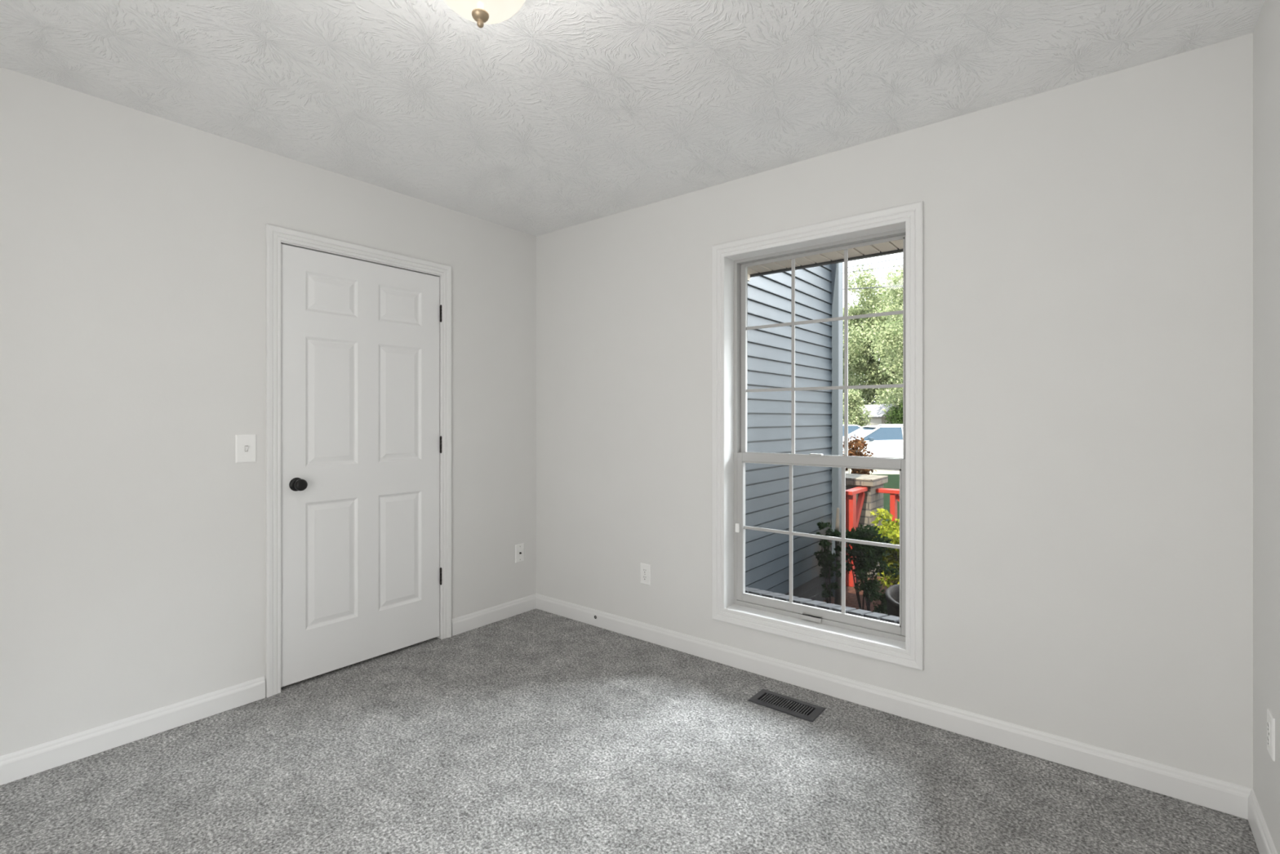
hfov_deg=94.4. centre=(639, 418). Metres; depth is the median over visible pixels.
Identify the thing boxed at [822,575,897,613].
bed
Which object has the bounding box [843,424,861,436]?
parked car
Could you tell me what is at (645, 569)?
power outlet
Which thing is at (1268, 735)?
receptacle
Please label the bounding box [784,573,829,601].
wall
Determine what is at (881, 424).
parked car
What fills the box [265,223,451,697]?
door
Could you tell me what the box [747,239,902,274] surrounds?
soffit
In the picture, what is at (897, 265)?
power cable
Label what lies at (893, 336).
tree
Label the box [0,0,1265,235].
ceiling
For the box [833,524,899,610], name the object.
shrub
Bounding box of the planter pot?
[884,583,899,617]
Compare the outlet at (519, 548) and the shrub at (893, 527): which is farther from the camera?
the shrub at (893, 527)
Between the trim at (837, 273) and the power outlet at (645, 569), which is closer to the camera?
the power outlet at (645, 569)
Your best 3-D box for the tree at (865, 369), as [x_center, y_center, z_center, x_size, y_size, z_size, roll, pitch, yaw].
[16.612,-4.361,40.781,9.482,12.187,9.253,0,0,39]
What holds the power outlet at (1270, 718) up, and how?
attached to the wall at (1266, 33)
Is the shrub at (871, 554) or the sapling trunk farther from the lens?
the sapling trunk
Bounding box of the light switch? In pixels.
[235,434,256,462]
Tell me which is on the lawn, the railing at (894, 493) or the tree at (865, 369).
the railing at (894, 493)
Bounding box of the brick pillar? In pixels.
[845,473,888,577]
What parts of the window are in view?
lift handle, sash, sash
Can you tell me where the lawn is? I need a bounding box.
[871,474,899,578]
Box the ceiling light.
[443,0,525,27]
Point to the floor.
(535, 731)
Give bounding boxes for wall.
[0,66,536,755]
[536,32,1253,788]
[745,264,831,594]
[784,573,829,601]
[1253,0,1279,853]
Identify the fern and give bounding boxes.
[871,589,888,615]
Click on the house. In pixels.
(878, 418)
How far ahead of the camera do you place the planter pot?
4.23 m
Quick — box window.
[711,200,924,671]
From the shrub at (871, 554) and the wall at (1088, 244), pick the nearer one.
the wall at (1088, 244)
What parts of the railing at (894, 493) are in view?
rail, post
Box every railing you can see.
[845,486,867,586]
[875,488,899,522]
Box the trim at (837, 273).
[830,262,843,596]
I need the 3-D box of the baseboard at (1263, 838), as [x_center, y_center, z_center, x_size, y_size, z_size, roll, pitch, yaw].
[0.823,1.196,0.494,0.013,0.094,3.450,0,0,39]
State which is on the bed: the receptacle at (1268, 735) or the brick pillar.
the brick pillar
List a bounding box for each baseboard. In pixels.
[0,593,536,785]
[536,593,1252,819]
[1248,788,1277,853]
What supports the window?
in the wall at (1088, 244)
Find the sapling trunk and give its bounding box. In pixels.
[834,507,841,604]
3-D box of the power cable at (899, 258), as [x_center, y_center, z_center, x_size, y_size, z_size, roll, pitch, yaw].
[11.648,-7.088,26.000,17.107,3.015,0.029,0,0,0]
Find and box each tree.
[843,264,902,408]
[843,388,873,426]
[866,263,902,413]
[883,400,902,423]
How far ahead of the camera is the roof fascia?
3.80 m
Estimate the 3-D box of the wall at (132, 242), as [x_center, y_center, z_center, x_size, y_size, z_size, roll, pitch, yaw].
[-1.838,0.023,2.536,0.115,2.540,3.570,0,0,39]
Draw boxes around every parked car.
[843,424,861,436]
[843,425,902,457]
[878,423,902,425]
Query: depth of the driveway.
18.31 m
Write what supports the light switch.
attached to the wall at (132, 242)
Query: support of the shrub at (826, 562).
on the bed
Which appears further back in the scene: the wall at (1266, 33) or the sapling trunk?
the sapling trunk
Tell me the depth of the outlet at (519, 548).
3.78 m
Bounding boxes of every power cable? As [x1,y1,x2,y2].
[843,257,902,268]
[843,265,902,273]
[843,285,902,289]
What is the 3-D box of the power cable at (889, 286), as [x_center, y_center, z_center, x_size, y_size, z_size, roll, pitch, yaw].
[11.648,-5.855,26.000,17.104,1.054,0.041,0,0,0]
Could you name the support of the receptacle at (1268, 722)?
attached to the power outlet at (1270, 718)
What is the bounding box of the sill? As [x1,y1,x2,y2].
[745,586,899,623]
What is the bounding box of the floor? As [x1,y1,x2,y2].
[0,608,1259,853]
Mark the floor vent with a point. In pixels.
(810, 712)
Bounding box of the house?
[856,403,902,425]
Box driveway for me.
[845,467,899,474]
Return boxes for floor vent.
[747,688,825,722]
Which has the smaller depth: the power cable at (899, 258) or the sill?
the sill
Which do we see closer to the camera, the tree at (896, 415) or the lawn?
the lawn
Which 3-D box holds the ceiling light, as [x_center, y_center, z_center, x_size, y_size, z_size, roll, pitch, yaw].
[-0.406,-1.096,1.509,0.372,0.201,0.372,0,0,39]
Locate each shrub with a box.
[813,521,841,603]
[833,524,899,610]
[843,435,876,475]
[870,508,899,588]
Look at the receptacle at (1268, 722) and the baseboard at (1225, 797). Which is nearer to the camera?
the receptacle at (1268, 722)
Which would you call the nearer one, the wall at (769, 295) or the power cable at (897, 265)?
the wall at (769, 295)
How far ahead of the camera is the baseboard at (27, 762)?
2.32 m
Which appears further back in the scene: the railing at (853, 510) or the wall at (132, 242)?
the railing at (853, 510)
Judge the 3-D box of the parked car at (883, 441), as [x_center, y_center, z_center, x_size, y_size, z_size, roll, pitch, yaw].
[8.523,0.952,20.500,4.619,1.423,1.980,0,0,0]
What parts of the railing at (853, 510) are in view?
post, rail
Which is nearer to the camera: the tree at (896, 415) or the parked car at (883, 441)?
the parked car at (883, 441)
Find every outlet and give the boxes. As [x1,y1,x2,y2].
[515,542,524,563]
[640,562,650,585]
[1266,708,1275,761]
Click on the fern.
(882, 607)
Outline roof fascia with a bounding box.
[750,248,902,277]
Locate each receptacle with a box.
[1266,720,1270,732]
[1266,734,1270,746]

